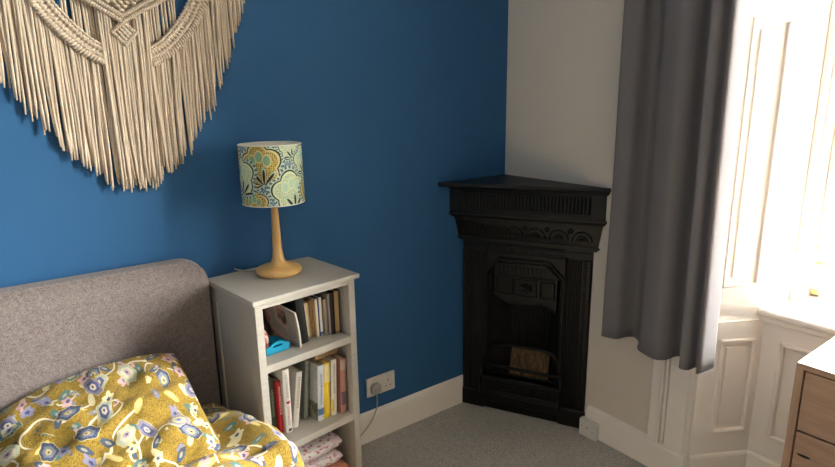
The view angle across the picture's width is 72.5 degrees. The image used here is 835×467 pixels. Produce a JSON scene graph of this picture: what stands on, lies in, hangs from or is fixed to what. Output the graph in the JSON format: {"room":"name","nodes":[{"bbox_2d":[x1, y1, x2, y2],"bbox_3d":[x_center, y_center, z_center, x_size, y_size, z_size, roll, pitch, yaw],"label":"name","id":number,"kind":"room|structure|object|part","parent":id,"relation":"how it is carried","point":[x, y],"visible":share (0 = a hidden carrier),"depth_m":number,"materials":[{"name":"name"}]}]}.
{"room":"bedroom","nodes":[
{"label":"bedroom","id":0,"kind":"room"},
{"bbox_2d":[0,0,508,413],"bbox_3d":[-1.294,-0.234,1.528,4.400,2.750,0.100,-11,17,-35],"label":"wall","id":1,"kind":"structure","parent":0,"point":[387,102],"depth_m":2.17,"materials":[{"name":"blue paint"}]},
{"bbox_2d":[0,0,244,192],"bbox_3d":[-0.865,-0.693,1.660,0.900,1.157,0.042,-11,17,-35],"label":"macrame hanging","id":2,"kind":"object","parent":1,"relation":"attached to","point":[135,106],"visible":1,"depth_m":1.70,"materials":[{"name":"fabric"}]},
{"bbox_3d":[-0.867,-0.748,1.634,0.291,0.407,0.024,-11,17,-35],"label":"knotted panel","id":3,"kind":"part","parent":2,"relation":"part of","materials":[{"name":"fabric"}]},
{"bbox_2d":[366,370,394,397],"bbox_3d":[-0.163,0.666,2.522,0.146,0.087,0.016,-11,17,-35],"label":"socket","id":4,"kind":"object","parent":1,"relation":"attached to","point":[387,379],"visible":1,"depth_m":2.53,"materials":[{"name":"white plastic"}]},
{"bbox_2d":[360,375,462,444],"bbox_3d":[-1.346,1.067,1.707,3.932,0.139,0.020,-11,17,-35],"label":"baseboard","id":5,"kind":"structure","parent":1,"relation":"attached to","point":[390,417],"depth_m":2.64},
{"bbox_2d":[361,402,646,466],"bbox_3d":[0.272,1.515,0.244,4.900,0.100,4.600,-11,17,-35],"label":"floor","id":6,"kind":"structure","parent":0,"point":[462,434],"depth_m":2.49,"materials":[{"name":"grey carpet"}]},
{"bbox_2d":[0,258,220,412],"bbox_3d":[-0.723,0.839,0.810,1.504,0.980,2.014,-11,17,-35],"label":"headboard","id":7,"kind":"object","parent":6,"relation":"on","point":[54,330],"visible":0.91,"depth_m":1.73,"materials":[{"name":"grey fabric"}]},
{"bbox_2d":[0,353,219,466],"bbox_3d":[-0.876,0.592,1.611,0.557,0.344,0.407,-11,17,-35],"label":"pillow","id":8,"kind":"object","parent":7,"relation":"on","point":[144,410],"visible":0.97,"depth_m":1.58,"materials":[{"name":"yellow fabric"}]},
{"bbox_2d":[184,403,304,466],"bbox_3d":[-0.670,0.900,0.849,1.542,0.393,1.867,-11,17,-35],"label":"duvet","id":9,"kind":"object","parent":7,"relation":"on","point":[245,440],"visible":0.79,"depth_m":1.64,"materials":[{"name":"yellow fabric"}]},
{"bbox_2d":[208,257,361,466],"bbox_3d":[-0.458,0.580,2.067,0.407,0.891,0.337,-13,18,-42],"label":"bookcase","id":10,"kind":"object","parent":6,"relation":"on","point":[238,299],"visible":0.63,"depth_m":1.93,"materials":[{"name":"grey paint"}]},
{"bbox_3d":[-0.588,0.619,1.948,0.026,0.875,0.313,-13,18,-42],"label":"panel","id":11,"kind":"part","parent":10,"relation":"part of","materials":[{"name":"grey paint"}]},
{"bbox_2d":[268,375,276,427],"bbox_3d":[-0.544,0.580,2.003,0.020,0.203,0.146,-13,18,-42],"label":"book","id":12,"kind":"object","parent":10,"relation":"on","point":[270,379],"visible":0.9,"depth_m":1.95,"materials":[{"name":"green paper"}]},
{"bbox_2d":[268,373,283,432],"bbox_3d":[-0.519,0.585,2.004,0.014,0.192,0.146,-13,18,-42],"label":"book","id":13,"kind":"object","parent":10,"relation":"on","point":[277,388],"visible":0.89,"depth_m":1.95,"materials":[{"name":"red paper"}]},
{"bbox_2d":[266,335,289,356],"bbox_3d":[-0.493,0.370,1.919,0.088,0.040,0.085,-14,19,-43],"label":"tray","id":14,"kind":"object","parent":10,"relation":"on","point":[277,344],"visible":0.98,"depth_m":1.90,"materials":[{"name":"teal plastic"}]},
{"bbox_2d":[264,330,268,348],"bbox_3d":[-0.510,0.355,1.895,0.027,0.073,0.018,-13,18,-42],"label":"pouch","id":15,"kind":"object","parent":14,"relation":"in","point":[265,332],"visible":0.38,"depth_m":1.89,"materials":[{"name":"fabric"}]},
{"bbox_2d":[269,367,292,432],"bbox_3d":[-0.499,0.561,2.006,0.024,0.236,0.166,-13,18,-42],"label":"book","id":16,"kind":"object","parent":10,"relation":"on","point":[282,375],"visible":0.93,"depth_m":1.95,"materials":[{"name":"white paper"}]},
{"bbox_2d":[262,304,301,346],"bbox_3d":[-0.483,0.290,1.966,0.205,0.173,0.035,10,18,39],"label":"magazine","id":17,"kind":"object","parent":10,"relation":"on","point":[280,321],"visible":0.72,"depth_m":1.95,"materials":[{"name":"grey paper"}]},
{"bbox_2d":[287,365,301,427],"bbox_3d":[-0.469,0.568,2.040,0.051,0.206,0.156,-13,18,-42],"label":"book","id":18,"kind":"object","parent":10,"relation":"on","point":[295,375],"visible":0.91,"depth_m":1.99,"materials":[{"name":"white paper"}]},
{"bbox_2d":[280,298,308,343],"bbox_3d":[-0.462,0.277,2.009,0.045,0.178,0.204,-13,18,-42],"label":"binder","id":19,"kind":"object","parent":10,"relation":"on","point":[297,305],"visible":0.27,"depth_m":1.94,"materials":[{"name":"black plastic"}]},
{"bbox_2d":[293,359,309,418],"bbox_3d":[-0.445,0.550,2.090,0.039,0.219,0.144,-13,18,-42],"label":"book","id":20,"kind":"object","parent":10,"relation":"on","point":[303,365],"visible":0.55,"depth_m":2.04,"materials":[{"name":"grey paper"}]},
{"bbox_3d":[-0.365,0.195,1.864,0.328,0.018,0.016,-13,18,-42],"label":"rail","id":21,"kind":"part","parent":10,"relation":"part of","materials":[{"name":"grey paint"}]},
{"bbox_2d":[303,300,311,336],"bbox_3d":[-0.428,0.293,2.031,0.026,0.135,0.130,-13,18,-42],"label":"book","id":22,"kind":"object","parent":10,"relation":"on","point":[306,308],"visible":0.19,"depth_m":1.99,"materials":[{"name":"beige paper"}]},
{"bbox_2d":[234,141,381,435],"bbox_3d":[-0.350,0.325,2.167,0.590,1.345,0.244,-11,17,-35],"label":"table lamp","id":23,"kind":"object","parent":10,"relation":"on","point":[271,172],"visible":0.92,"depth_m":1.85,"materials":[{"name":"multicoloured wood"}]},
{"bbox_3d":[-0.490,-0.204,1.918,0.207,0.195,0.207,-11,17,-35],"label":"lamp shade","id":24,"kind":"part","parent":23,"relation":"part of","materials":[{"name":"fabric"}]},
{"bbox_2d":[303,297,313,336],"bbox_3d":[-0.413,0.290,2.041,0.011,0.136,0.122,-15,19,-42],"label":"book","id":25,"kind":"object","parent":10,"relation":"on","point":[309,301],"visible":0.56,"depth_m":2.00,"materials":[{"name":"brown paper"}]},
{"bbox_3d":[-0.461,0.380,2.015,0.333,0.026,0.304,-13,18,-42],"label":"shelf","id":26,"kind":"part","parent":10,"relation":"part of","materials":[{"name":"grey paint"}]},
{"bbox_2d":[305,296,319,337],"bbox_3d":[-0.396,0.287,2.038,0.009,0.141,0.132,-15,19,-42],"label":"book","id":27,"kind":"object","parent":10,"relation":"on","point":[314,301],"visible":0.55,"depth_m":2.00,"materials":[{"name":"beige paper"}]},
{"bbox_2d":[308,358,323,420],"bbox_3d":[-0.395,0.556,2.078,0.036,0.211,0.156,-13,18,-42],"label":"book","id":28,"kind":"object","parent":10,"relation":"on","point":[316,369],"visible":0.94,"depth_m":2.03,"materials":[{"name":"white paper"}]},
{"bbox_2d":[310,294,323,335],"bbox_3d":[-0.387,0.283,2.053,0.018,0.143,0.135,-15,19,-42],"label":"book","id":29,"kind":"object","parent":10,"relation":"on","point":[319,305],"visible":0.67,"depth_m":2.00,"materials":[{"name":"white paper"}]},
{"bbox_3d":[-0.457,0.677,2.086,0.333,0.026,0.304,-13,18,-42],"label":"shelf","id":30,"kind":"part","parent":10,"relation":"part of","materials":[{"name":"grey paint"}]},
{"bbox_2d":[315,292,330,334],"bbox_3d":[-0.356,0.277,2.058,0.008,0.152,0.132,-14,19,-42],"label":"book","id":31,"kind":"object","parent":10,"relation":"on","point":[322,294],"visible":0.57,"depth_m":2.01,"materials":[{"name":"grey paper"}]},
{"bbox_2d":[317,358,329,417],"bbox_3d":[-0.372,0.552,2.091,0.034,0.212,0.146,-13,18,-42],"label":"book","id":32,"kind":"object","parent":10,"relation":"on","point":[326,365],"visible":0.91,"depth_m":2.04,"materials":[{"name":"yellow paper"}]},
{"bbox_2d":[321,297,327,334],"bbox_3d":[-0.369,0.286,2.058,0.013,0.134,0.134,-14,19,-42],"label":"book","id":33,"kind":"object","parent":10,"relation":"on","point":[323,300],"visible":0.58,"depth_m":2.01,"materials":[{"name":"beige paper"}]},
{"bbox_2d":[324,291,333,333],"bbox_3d":[-0.347,0.275,2.062,0.010,0.153,0.132,-14,19,-42],"label":"book","id":34,"kind":"object","parent":10,"relation":"on","point":[329,293],"visible":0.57,"depth_m":2.02,"materials":[{"name":"black paper"}]},
{"bbox_2d":[323,355,336,415],"bbox_3d":[-0.349,0.545,2.104,0.032,0.218,0.146,-13,18,-42],"label":"book","id":35,"kind":"object","parent":10,"relation":"on","point":[332,361],"visible":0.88,"depth_m":2.05,"materials":[{"name":"beige paper"}]},
{"bbox_2d":[311,348,338,360],"bbox_3d":[-0.376,0.414,2.098,0.100,0.033,0.150,-15,19,-42],"label":"book","id":36,"kind":"object","parent":35,"relation":"on","point":[320,356],"visible":0.2,"depth_m":2.04,"materials":[{"name":"beige paper"}]},
{"bbox_2d":[327,288,340,333],"bbox_3d":[-0.335,0.269,2.075,0.026,0.159,0.140,-13,18,-42],"label":"book","id":37,"kind":"object","parent":10,"relation":"on","point":[335,293],"visible":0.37,"depth_m":2.03,"materials":[{"name":"beige paper"}]},
{"bbox_2d":[330,353,346,413],"bbox_3d":[-0.317,0.543,2.119,0.033,0.215,0.145,-13,18,-42],"label":"book","id":38,"kind":"object","parent":10,"relation":"on","point":[340,360],"visible":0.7,"depth_m":2.07,"materials":[{"name":"pink paper"}]},
{"bbox_2d":[327,458,349,466],"bbox_3d":[-0.436,0.912,2.125,0.306,0.107,0.222,-13,18,-42],"label":"cushion cover","id":39,"kind":"object","parent":10,"relation":"on","point":[340,463],"visible":0.07,"depth_m":2.13,"materials":[{"name":"fabric"}]},
{"bbox_2d":[297,431,342,466],"bbox_3d":[-0.457,0.805,2.101,0.290,0.114,0.232,-13,18,-41],"label":"quilt","id":40,"kind":"object","parent":39,"relation":"on","point":[321,451],"visible":0.27,"depth_m":2.07,"materials":[{"name":"fabric"}]},
{"bbox_3d":[-0.332,0.558,2.186,0.026,0.875,0.313,-13,18,-42],"label":"panel","id":41,"kind":"part","parent":10,"relation":"part of","materials":[{"name":"grey paint"}]},
{"bbox_2d":[438,174,610,427],"bbox_3d":[0.498,0.301,2.693,0.728,1.115,0.342,4,14,18],"label":"fireplace","id":42,"kind":"object","parent":6,"relation":"on","point":[530,244],"visible":1,"depth_m":2.57,"materials":[{"name":"black metal"}]},
{"bbox_2d":[438,174,610,192],"bbox_3d":[0.435,-0.194,2.409,0.416,0.018,0.598,-11,17,-35],"label":"mantel shelf","id":43,"kind":"object","parent":42,"relation":"attached to","point":[497,183],"depth_m":2.46,"materials":[{"name":"black metal"}]},
{"bbox_3d":[0.461,-0.010,2.476,0.353,0.147,0.588,-11,17,-35],"label":"cornice","id":44,"kind":"part","parent":42,"relation":"part of","materials":[{"name":"black metal"}]},
{"bbox_3d":[0.531,0.613,2.709,0.186,0.127,0.045,5,15,25],"label":"fire plate","id":45,"kind":"part","parent":42,"relation":"part of","materials":[{"name":"brown metal"}]},
{"bbox_2d":[781,337,834,466],"bbox_3d":[1.496,0.770,1.455,0.422,0.750,0.880,-11,17,-35],"label":"dresser","id":46,"kind":"object","parent":6,"relation":"on","point":[810,433],"visible":1,"depth_m":1.59,"materials":[{"name":"brown wood"}]},
{"bbox_3d":[1.239,0.653,1.782,0.422,0.632,0.020,-11,17,-35],"label":"panel","id":47,"kind":"part","parent":46,"relation":"part of","materials":[{"name":"brown wood"}]},
{"bbox_3d":[1.336,0.721,1.321,0.020,0.178,0.833,-11,17,-35],"label":"drawer","id":48,"kind":"part","parent":46,"relation":"part of","materials":[{"name":"brown wood"}]},
{"bbox_3d":[1.334,0.542,1.279,0.020,0.178,0.833,-11,17,-35],"label":"drawer","id":49,"kind":"part","parent":46,"relation":"part of","materials":[{"name":"brown wood"}]},
{"bbox_2d":[505,0,653,432],"bbox_3d":[1.975,-0.194,1.156,0.600,2.750,4.400,-11,17,-35],"label":"wall","id":50,"kind":"structure","parent":0,"point":[564,56],"depth_m":2.41,"materials":[{"name":"beige paint"}]},
{"bbox_2d":[579,416,599,440],"bbox_3d":[0.761,0.868,2.531,0.030,0.079,0.088,-11,17,-35],"label":"socket","id":51,"kind":"object","parent":50,"relation":"attached to","point":[588,428],"visible":1,"depth_m":2.52,"materials":[{"name":"white plastic"}]},
{"bbox_2d":[585,405,685,466],"bbox_3d":[0.898,0.873,2.389,0.022,0.132,0.452,-11,17,-35],"label":"baseboard","id":52,"kind":"structure","parent":50,"relation":"attached to","point":[633,442],"depth_m":2.38,"materials":[{"name":"white wood"}]},
{"bbox_2d":[647,356,695,455],"bbox_3d":[0.966,-0.288,1.986,0.030,2.325,0.163,-11,17,-35],"label":"trim","id":53,"kind":"structure","parent":50,"relation":"attached to","point":[672,387],"depth_m":2.20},
{"bbox_2d":[685,0,832,466],"bbox_3d":[1.284,-0.246,2.062,0.566,2.450,0.154,-11,17,-35],"label":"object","id":54,"kind":"structure","parent":50,"relation":"attached to","point":[787,39],"depth_m":2.00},
{"bbox_2d":[747,322,828,464],"bbox_3d":[1.757,0.712,1.832,0.360,0.680,1.145,-11,17,-35],"label":"wall panel","id":55,"kind":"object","parent":50,"relation":"attached to","point":[782,348],"depth_m":2.10,"materials":[{"name":"white wood"}]},
{"bbox_2d":[757,0,834,339],"bbox_3d":[1.734,-0.469,1.546,0.372,1.789,1.195,-11,17,-35],"label":"window","id":56,"kind":"structure","parent":50,"relation":"in","point":[809,309],"depth_m":2.08,"materials":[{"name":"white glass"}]},
{"bbox_3d":[1.747,0.376,1.748,0.372,0.050,1.195,-11,17,-35],"label":"sill","id":57,"kind":"part","parent":56,"relation":"part of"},
{"bbox_3d":[1.825,-0.505,1.580,0.176,1.739,1.152,-11,17,-35],"label":"frame","id":58,"kind":"part","parent":56,"relation":"part of","materials":[{"name":"white wood"}]},
{"bbox_3d":[1.834,-0.100,1.708,0.035,0.886,1.040,-11,17,-35],"label":"sash","id":59,"kind":"part","parent":56,"relation":"part of","materials":[{"name":"white wood"}]},
{"bbox_3d":[1.366,-1.381,1.060,0.128,0.060,2.200,-11,17,-35],"label":"pole","id":60,"kind":"object","parent":50,"relation":"attached to","visible":0},
{"bbox_2d":[601,0,750,374],"bbox_3d":[0.868,-0.529,1.898,0.120,1.991,0.415,-9,16,-30],"label":"curtain","id":61,"kind":"object","parent":60,"relation":"hanging from","point":[682,62],"visible":1,"depth_m":1.95,"materials":[{"name":"grey fabric"}]},
{"bbox_2d":[686,450,780,466],"bbox_3d":[1.539,1.016,1.736,0.226,0.139,1.377,-11,17,-35],"label":"baseboard","id":62,"kind":"structure","parent":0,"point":[740,458],"depth_m":2.20,"materials":[{"name":"white wood"}]}
]}

